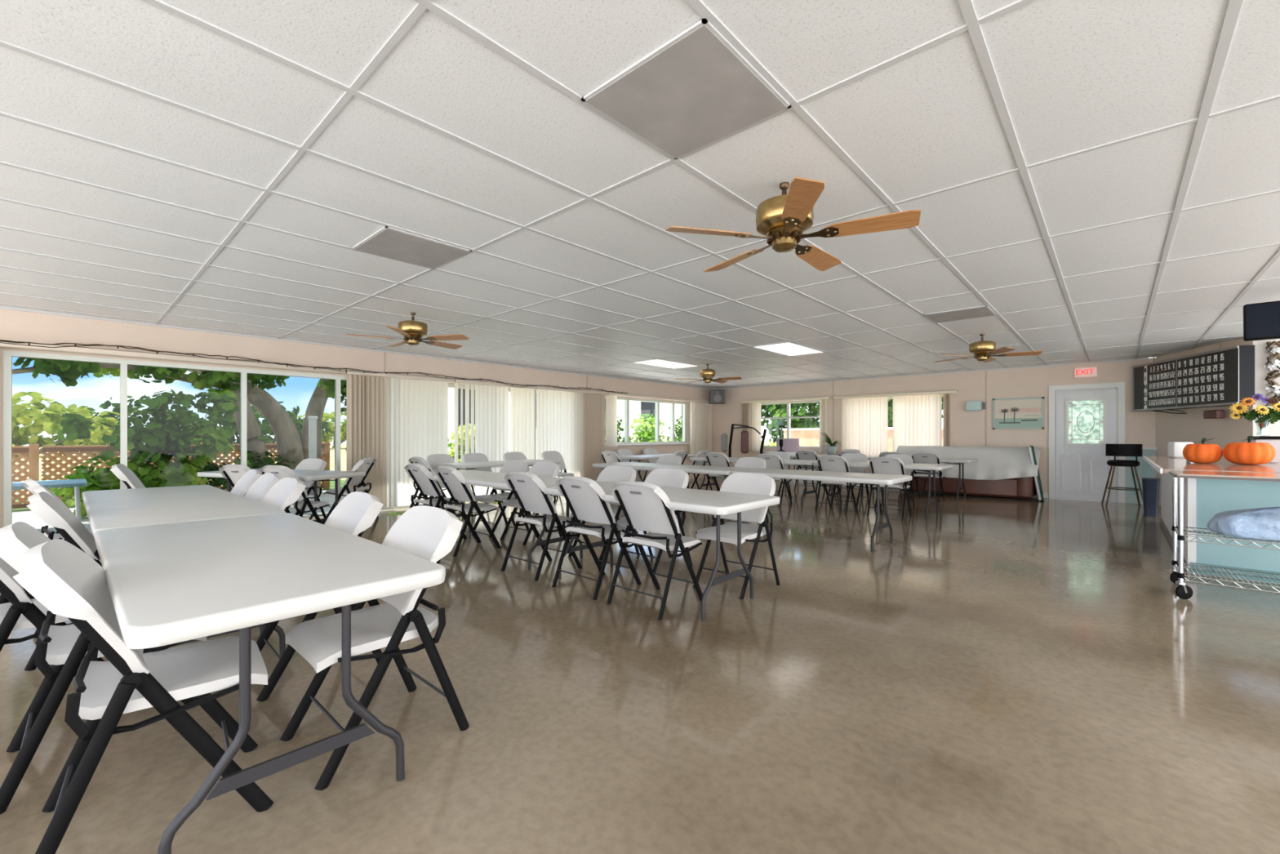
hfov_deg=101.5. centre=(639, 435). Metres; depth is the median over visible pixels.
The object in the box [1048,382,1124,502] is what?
door
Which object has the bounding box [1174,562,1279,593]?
wire shelf
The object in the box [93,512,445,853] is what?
folding table
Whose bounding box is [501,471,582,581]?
folding chair
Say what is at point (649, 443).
trim
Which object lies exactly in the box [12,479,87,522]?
patio table
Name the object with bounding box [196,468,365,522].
folding table
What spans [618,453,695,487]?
folding table
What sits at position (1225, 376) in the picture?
board
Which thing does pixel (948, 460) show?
folding table
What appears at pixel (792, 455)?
folding table
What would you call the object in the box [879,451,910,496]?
folding chair
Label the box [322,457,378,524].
folding chair
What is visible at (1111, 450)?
bar stool
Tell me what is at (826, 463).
folding chair
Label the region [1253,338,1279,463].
wall
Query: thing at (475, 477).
folding table
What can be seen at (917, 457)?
folding chair
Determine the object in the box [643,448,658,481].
folding chair
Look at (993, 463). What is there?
sheet
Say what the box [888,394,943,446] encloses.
window
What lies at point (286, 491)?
folding chair
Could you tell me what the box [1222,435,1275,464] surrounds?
pumpkin
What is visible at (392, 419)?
vertical blinds
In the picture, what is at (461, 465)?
folding table
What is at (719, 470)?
folding table
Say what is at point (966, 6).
ceiling grid
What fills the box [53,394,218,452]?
tree
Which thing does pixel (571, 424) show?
vertical blinds
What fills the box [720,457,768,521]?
folding chair
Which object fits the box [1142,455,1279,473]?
countertop
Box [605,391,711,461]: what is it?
vertical blinds
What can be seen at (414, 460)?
folding chair
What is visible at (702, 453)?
folding chair
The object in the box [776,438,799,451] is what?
board
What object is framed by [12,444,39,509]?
lattice fence
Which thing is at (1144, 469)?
trim
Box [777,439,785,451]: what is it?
desk microphone
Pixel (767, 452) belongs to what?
side table
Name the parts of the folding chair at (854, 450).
backrest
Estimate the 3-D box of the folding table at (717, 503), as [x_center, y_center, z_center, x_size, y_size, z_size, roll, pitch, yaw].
[0.072,0.800,4.014,1.830,0.740,0.760,0,0,42]
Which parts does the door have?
pane moulding, leaded pane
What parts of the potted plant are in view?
pot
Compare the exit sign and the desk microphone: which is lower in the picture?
the desk microphone
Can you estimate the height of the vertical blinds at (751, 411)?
1.345 m
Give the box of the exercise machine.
[720,423,766,463]
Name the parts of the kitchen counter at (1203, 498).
panel, panel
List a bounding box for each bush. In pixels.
[12,391,119,457]
[448,422,475,470]
[604,415,632,442]
[629,413,670,441]
[664,416,682,441]
[760,440,776,445]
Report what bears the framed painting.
attached to the wall at (973, 428)
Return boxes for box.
[1203,409,1225,418]
[1247,435,1279,463]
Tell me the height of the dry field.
0.131 m
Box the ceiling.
[0,0,1279,388]
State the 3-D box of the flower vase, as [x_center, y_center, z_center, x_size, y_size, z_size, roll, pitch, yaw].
[6.522,-0.216,5.456,0.520,0.451,0.257,0,0,42]
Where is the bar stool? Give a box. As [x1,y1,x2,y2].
[1101,443,1142,506]
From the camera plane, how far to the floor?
2.21 m
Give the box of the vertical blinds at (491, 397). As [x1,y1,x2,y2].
[453,377,537,495]
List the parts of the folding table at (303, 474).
cross plate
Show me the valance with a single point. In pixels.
(78, 349)
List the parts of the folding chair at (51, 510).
leg, backrest, leg, leg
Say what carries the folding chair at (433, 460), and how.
on the floor
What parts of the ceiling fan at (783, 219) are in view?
blade, blade, blade, blade, blade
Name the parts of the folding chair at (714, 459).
leg, backrest, seat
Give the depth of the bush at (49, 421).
33.95 m
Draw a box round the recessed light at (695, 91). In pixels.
[581,17,791,159]
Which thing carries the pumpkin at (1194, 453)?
on the kitchen counter at (1203, 498)
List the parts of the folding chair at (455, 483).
backrest, leg, leg, seat frame, seat, leg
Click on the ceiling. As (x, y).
(1073, 76)
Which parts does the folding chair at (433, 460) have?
backrest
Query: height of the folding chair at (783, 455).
0.875 m
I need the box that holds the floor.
[0,476,1279,853]
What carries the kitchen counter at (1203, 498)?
on the floor
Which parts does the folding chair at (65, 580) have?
leg, backrest, leg, seat frame, leg, seat, leg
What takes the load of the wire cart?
on the floor
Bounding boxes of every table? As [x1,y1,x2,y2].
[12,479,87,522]
[81,484,286,635]
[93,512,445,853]
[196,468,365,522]
[408,469,599,569]
[438,459,560,515]
[539,481,779,620]
[592,462,757,523]
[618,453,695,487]
[689,457,817,506]
[730,468,912,551]
[765,451,802,484]
[784,453,867,491]
[813,461,952,519]
[866,456,977,502]
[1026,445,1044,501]
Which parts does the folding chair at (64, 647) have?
backrest, leg, leg, seat frame, seat, leg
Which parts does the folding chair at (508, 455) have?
backrest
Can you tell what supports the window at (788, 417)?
in the wall at (973, 428)
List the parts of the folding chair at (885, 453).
backrest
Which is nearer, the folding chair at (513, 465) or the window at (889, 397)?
the folding chair at (513, 465)
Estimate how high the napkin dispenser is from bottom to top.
0.200 m
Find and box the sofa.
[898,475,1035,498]
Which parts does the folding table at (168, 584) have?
cross plate, cross plate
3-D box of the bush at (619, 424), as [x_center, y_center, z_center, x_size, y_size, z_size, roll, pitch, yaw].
[-1.205,0.232,19.043,1.667,2.179,2.352,0,0,42]
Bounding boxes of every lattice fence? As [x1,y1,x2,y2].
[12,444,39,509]
[40,442,208,500]
[210,441,329,491]
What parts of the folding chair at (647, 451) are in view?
backrest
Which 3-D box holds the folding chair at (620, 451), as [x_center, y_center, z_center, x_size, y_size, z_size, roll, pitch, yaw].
[-0.207,0.743,11.603,0.545,0.875,0.484,0,0,42]
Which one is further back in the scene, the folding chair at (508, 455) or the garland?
the folding chair at (508, 455)
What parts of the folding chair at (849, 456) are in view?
leg, backrest, leg, leg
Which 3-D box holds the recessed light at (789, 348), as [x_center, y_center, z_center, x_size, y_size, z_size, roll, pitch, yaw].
[2.272,-1.304,7.946,0.580,0.012,1.180,0,0,42]
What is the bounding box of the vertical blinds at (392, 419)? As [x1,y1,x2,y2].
[345,368,454,507]
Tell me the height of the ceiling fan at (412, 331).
0.352 m
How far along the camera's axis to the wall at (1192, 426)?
7.83 m
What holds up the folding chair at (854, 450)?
on the floor
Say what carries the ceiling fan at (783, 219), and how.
hanging from the ceiling
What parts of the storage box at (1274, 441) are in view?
lid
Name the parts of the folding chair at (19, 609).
leg, leg, backrest, leg, seat, seat frame, leg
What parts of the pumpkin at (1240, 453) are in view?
stem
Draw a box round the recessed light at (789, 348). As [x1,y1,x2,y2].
[752,342,823,355]
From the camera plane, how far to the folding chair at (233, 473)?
5.54 m
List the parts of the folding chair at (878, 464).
leg, leg, backrest, seat frame, seat, leg, leg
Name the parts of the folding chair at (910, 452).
backrest, seat, leg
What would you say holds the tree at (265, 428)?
on the dry field
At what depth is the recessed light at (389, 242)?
3.63 m
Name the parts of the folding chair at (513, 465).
leg, seat, leg, leg, seat frame, backrest, leg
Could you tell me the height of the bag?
0.222 m
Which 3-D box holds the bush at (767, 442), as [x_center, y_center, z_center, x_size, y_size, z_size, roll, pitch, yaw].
[4.940,0.675,17.424,2.833,1.295,1.434,0,0,33]
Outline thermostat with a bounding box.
[982,402,986,408]
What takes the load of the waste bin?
on the floor
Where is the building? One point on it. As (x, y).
(636, 407)
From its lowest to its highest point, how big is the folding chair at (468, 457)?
0.875 m
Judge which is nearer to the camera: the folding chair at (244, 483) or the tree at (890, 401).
the folding chair at (244, 483)
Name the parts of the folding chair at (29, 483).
backrest, seat frame, seat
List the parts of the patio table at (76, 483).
leg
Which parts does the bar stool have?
leg, leg, seat, backrest, leg, leg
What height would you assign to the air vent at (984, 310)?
0.012 m
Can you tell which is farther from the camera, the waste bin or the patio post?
the patio post
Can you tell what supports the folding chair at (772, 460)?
on the floor
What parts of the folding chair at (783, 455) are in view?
leg, backrest, leg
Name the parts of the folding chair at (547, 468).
leg, seat, leg, backrest, seat frame, leg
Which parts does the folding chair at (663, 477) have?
leg, seat, leg, backrest, seat frame, leg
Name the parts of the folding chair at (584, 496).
leg, leg, backrest, seat frame, seat, leg, leg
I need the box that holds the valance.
[0,338,346,373]
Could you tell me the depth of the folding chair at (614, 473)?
5.15 m
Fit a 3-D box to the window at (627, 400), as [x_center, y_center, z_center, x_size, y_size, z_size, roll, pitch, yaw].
[0.162,-0.333,12.754,0.090,1.075,3.100,0,0,42]
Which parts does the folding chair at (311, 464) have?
leg, backrest, seat, seat frame, leg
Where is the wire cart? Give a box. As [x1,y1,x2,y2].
[1168,470,1279,599]
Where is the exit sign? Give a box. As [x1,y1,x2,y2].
[1074,366,1097,377]
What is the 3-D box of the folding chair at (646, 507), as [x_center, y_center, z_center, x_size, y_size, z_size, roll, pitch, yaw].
[0.122,0.743,3.652,0.484,0.875,0.545,0,0,42]
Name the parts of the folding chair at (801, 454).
backrest, seat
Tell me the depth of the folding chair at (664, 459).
8.24 m
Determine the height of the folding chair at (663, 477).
0.875 m
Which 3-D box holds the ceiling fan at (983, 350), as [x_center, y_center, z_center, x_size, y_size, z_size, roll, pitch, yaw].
[4.464,-1.134,6.744,1.160,0.352,1.220,0,0,24]
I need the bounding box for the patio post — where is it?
[307,416,317,501]
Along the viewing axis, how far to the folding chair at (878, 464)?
7.48 m
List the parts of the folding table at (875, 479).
cross plate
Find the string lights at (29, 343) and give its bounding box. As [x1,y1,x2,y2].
[0,340,627,394]
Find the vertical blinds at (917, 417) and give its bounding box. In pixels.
[833,389,958,462]
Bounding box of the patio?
[12,484,510,533]
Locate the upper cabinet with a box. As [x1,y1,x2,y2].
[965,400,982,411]
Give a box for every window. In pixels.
[3,350,384,527]
[384,384,536,510]
[604,395,686,444]
[760,400,819,448]
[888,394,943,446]
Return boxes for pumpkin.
[1182,437,1222,462]
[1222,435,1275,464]
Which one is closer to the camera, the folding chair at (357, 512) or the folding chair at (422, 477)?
the folding chair at (357, 512)
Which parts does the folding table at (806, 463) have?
cross plate, cross plate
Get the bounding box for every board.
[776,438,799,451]
[1132,340,1254,413]
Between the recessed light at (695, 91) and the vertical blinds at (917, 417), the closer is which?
the recessed light at (695, 91)
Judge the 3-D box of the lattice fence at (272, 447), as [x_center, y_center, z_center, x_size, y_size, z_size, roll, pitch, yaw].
[-7.996,0.700,11.410,0.140,1.100,2.178,0,0,42]
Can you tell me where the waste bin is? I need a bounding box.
[1141,477,1160,517]
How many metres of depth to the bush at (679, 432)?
19.98 m
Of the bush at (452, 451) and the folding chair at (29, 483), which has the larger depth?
the bush at (452, 451)
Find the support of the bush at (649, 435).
on the patio
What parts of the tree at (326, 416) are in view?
stem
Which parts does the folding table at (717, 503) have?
cross plate, cross plate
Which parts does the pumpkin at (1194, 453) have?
stem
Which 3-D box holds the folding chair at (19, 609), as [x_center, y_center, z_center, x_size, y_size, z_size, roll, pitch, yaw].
[-2.559,0.743,2.210,0.484,0.875,0.545,0,0,38]
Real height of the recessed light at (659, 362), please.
0.012 m
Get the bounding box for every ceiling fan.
[346,311,469,349]
[665,177,920,271]
[674,364,742,382]
[933,333,1042,362]
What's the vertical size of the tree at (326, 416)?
4.370 m
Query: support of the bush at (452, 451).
on the patio
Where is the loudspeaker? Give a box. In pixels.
[709,389,724,404]
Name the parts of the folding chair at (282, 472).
backrest, leg, seat, seat frame, leg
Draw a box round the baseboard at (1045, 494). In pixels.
[786,479,1048,497]
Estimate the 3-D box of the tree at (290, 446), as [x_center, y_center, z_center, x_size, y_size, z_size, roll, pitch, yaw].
[-8.978,-1.068,9.172,4.427,4.934,9.277,0,0,37]
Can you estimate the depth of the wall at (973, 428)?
10.56 m
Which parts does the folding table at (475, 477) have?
cross plate, cross plate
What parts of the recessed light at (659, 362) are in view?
frame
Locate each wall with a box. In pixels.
[0,308,713,528]
[713,357,1155,497]
[782,426,942,451]
[1155,337,1253,506]
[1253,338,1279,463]
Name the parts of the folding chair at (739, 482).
leg, leg, seat, seat frame, backrest, leg, leg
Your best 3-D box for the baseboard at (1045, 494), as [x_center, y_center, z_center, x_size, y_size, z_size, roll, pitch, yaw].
[4.854,1.120,12.261,7.460,0.100,0.020,0,0,42]
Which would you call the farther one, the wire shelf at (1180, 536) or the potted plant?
the potted plant
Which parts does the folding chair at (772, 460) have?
backrest, seat, leg, leg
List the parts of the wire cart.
post, post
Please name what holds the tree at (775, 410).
on the patio
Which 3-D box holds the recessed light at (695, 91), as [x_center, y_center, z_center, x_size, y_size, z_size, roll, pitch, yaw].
[0.186,-1.304,2.053,0.585,0.012,0.590,0,0,42]
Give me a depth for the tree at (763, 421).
21.99 m
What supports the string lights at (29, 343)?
attached to the wall at (15, 325)
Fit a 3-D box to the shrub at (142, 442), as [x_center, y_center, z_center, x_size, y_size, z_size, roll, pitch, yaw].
[-7.729,0.235,8.274,1.279,2.084,2.270,0,0,42]
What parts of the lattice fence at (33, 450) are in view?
rail, rail, lattice panel, cap rail, post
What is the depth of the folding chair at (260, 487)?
4.16 m
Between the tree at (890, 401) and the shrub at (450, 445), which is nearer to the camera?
the shrub at (450, 445)
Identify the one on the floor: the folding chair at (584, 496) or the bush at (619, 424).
the folding chair at (584, 496)
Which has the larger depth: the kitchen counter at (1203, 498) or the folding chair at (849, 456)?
the folding chair at (849, 456)
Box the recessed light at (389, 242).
[351,226,471,269]
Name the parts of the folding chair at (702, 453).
leg, leg, backrest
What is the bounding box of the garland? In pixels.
[1263,340,1279,406]
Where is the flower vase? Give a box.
[1228,393,1279,434]
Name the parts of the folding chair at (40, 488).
backrest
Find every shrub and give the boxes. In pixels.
[47,387,239,517]
[106,450,294,490]
[345,438,453,454]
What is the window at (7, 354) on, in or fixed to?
in the wall at (15, 325)
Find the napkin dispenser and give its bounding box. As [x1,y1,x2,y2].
[1168,441,1194,457]
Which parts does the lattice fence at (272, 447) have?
rail, cap rail, post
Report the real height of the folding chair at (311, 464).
0.875 m
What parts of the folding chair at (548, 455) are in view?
backrest, seat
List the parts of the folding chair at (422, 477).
leg, backrest, seat frame, leg, seat, leg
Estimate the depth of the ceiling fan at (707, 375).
9.50 m
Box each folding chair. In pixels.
[0,521,211,813]
[0,557,104,661]
[13,538,273,853]
[22,478,93,540]
[23,491,102,671]
[31,484,84,638]
[110,463,146,488]
[218,464,251,488]
[230,469,262,496]
[243,472,280,502]
[256,491,382,702]
[257,465,330,524]
[261,477,306,511]
[280,505,469,790]
[294,457,326,518]
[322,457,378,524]
[404,462,466,539]
[408,456,455,514]
[426,453,464,508]
[434,465,501,556]
[462,453,497,502]
[473,459,528,537]
[499,461,562,545]
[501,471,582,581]
[502,451,529,492]
[541,450,573,497]
[551,475,641,599]
[568,465,639,563]
[600,450,621,470]
[606,480,702,620]
[615,467,693,573]
[616,448,644,480]
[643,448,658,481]
[656,454,681,464]
[672,450,688,488]
[688,449,712,489]
[693,472,779,599]
[705,452,731,491]
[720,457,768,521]
[755,453,792,506]
[768,451,791,497]
[794,449,825,491]
[815,455,857,513]
[831,453,869,506]
[832,448,862,489]
[836,450,869,496]
[866,456,911,519]
[874,453,915,511]
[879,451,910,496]
[899,450,932,495]
[909,452,945,502]
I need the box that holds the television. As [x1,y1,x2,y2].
[1243,300,1279,341]
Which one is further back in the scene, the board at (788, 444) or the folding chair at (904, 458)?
the board at (788, 444)
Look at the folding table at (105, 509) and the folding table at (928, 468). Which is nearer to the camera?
the folding table at (105, 509)
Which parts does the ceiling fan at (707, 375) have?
blade, blade, blade, blade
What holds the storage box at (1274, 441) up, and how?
on the kitchen counter at (1203, 498)
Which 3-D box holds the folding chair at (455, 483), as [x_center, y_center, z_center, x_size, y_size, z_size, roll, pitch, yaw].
[-1.777,0.743,5.377,0.484,0.875,0.545,0,0,44]
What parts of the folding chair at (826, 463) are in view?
leg, leg, backrest, seat frame, seat, leg, leg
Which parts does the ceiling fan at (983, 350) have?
blade, blade, blade, blade, blade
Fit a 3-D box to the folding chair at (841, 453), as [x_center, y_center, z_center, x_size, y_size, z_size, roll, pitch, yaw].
[4.253,0.743,10.410,0.484,0.875,0.545,0,0,42]
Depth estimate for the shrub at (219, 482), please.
9.68 m
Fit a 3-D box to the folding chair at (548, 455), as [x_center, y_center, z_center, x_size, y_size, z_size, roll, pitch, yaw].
[-1.586,0.743,10.086,0.545,0.875,0.484,0,0,42]
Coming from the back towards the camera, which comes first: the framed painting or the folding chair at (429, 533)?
the framed painting
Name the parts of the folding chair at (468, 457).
leg, backrest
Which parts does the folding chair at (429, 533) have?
leg, seat, leg, seat frame, leg, backrest, leg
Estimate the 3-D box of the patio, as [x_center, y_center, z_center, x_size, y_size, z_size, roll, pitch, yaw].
[5.181,1.265,3.400,28.900,0.130,36.000,0,0,42]
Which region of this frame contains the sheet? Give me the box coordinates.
[896,445,1042,479]
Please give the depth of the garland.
6.69 m
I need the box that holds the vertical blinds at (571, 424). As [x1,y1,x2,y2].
[536,386,608,480]
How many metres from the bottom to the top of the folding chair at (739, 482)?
0.875 m
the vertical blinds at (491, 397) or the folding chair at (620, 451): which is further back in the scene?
the folding chair at (620, 451)
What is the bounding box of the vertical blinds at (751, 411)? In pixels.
[740,395,831,453]
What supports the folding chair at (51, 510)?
on the floor
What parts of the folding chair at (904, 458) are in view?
leg, backrest, leg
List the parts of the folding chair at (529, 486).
leg, leg, backrest, seat frame, seat, leg, leg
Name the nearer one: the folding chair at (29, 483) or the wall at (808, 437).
the folding chair at (29, 483)
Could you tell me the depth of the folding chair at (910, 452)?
10.45 m
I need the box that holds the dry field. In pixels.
[12,444,767,497]
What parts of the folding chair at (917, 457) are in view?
leg, backrest, seat frame, seat, leg, leg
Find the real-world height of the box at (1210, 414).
0.120 m
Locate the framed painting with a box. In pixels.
[992,396,1044,429]
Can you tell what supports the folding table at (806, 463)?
on the floor
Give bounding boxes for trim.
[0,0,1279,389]
[604,443,689,446]
[1124,447,1156,503]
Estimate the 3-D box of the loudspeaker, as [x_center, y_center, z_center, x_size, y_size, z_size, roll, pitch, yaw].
[2.100,-1.050,14.307,0.400,0.380,0.462,0,0,2]
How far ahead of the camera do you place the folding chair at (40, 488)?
3.13 m
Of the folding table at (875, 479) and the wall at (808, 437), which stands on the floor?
the folding table at (875, 479)
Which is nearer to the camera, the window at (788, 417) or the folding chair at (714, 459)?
the folding chair at (714, 459)
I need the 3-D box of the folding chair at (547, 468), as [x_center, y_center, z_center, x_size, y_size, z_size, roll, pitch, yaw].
[-1.230,0.743,5.905,0.484,0.875,0.545,0,0,40]
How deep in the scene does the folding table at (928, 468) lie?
7.61 m
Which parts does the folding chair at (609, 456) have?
backrest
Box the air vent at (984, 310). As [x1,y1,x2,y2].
[923,305,996,323]
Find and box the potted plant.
[818,431,840,486]
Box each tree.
[12,356,346,492]
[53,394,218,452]
[181,401,333,453]
[297,408,346,448]
[760,402,819,444]
[760,404,769,438]
[888,396,942,426]
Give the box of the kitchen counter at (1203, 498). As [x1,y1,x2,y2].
[1142,455,1279,583]
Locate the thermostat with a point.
(984, 403)
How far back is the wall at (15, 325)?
7.04 m
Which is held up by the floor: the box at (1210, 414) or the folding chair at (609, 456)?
the folding chair at (609, 456)
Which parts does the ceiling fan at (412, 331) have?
blade, blade, blade, blade, blade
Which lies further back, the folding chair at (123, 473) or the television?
the folding chair at (123, 473)
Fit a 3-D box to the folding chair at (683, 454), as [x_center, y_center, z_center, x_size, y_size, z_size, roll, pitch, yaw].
[0.661,0.743,10.612,0.545,0.875,0.484,0,0,42]
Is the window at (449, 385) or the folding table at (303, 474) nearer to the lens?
the folding table at (303, 474)
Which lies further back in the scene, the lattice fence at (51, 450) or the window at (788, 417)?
the window at (788, 417)
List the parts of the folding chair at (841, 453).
backrest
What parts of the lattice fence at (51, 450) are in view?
rail, cap rail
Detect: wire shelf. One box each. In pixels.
[1174,525,1279,550]
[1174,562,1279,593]
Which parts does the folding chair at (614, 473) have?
leg, seat, leg, backrest, leg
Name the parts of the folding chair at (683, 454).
backrest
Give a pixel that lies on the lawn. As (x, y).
(342, 482)
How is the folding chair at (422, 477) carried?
on the floor
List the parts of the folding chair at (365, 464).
leg, seat, leg, seat frame, backrest, leg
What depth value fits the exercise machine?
12.91 m
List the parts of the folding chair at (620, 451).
backrest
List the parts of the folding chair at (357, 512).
leg, leg, leg, backrest, leg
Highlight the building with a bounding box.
[448,387,682,453]
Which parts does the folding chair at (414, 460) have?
leg, backrest, seat frame, seat, leg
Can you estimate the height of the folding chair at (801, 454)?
0.875 m
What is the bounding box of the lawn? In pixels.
[12,480,346,511]
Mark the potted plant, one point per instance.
(832, 447)
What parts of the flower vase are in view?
flower, flower, flower, flower, flower, flower, flower, flower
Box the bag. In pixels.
[1206,506,1279,541]
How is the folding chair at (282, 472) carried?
on the floor
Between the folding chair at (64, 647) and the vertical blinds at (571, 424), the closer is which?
the folding chair at (64, 647)
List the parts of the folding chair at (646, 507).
leg, leg, backrest, seat frame, seat, leg, leg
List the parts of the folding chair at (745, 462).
backrest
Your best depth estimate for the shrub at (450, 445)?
13.37 m
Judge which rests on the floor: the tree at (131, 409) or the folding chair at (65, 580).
the folding chair at (65, 580)
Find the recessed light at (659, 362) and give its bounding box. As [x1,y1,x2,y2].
[632,359,697,368]
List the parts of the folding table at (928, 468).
cross plate, cross plate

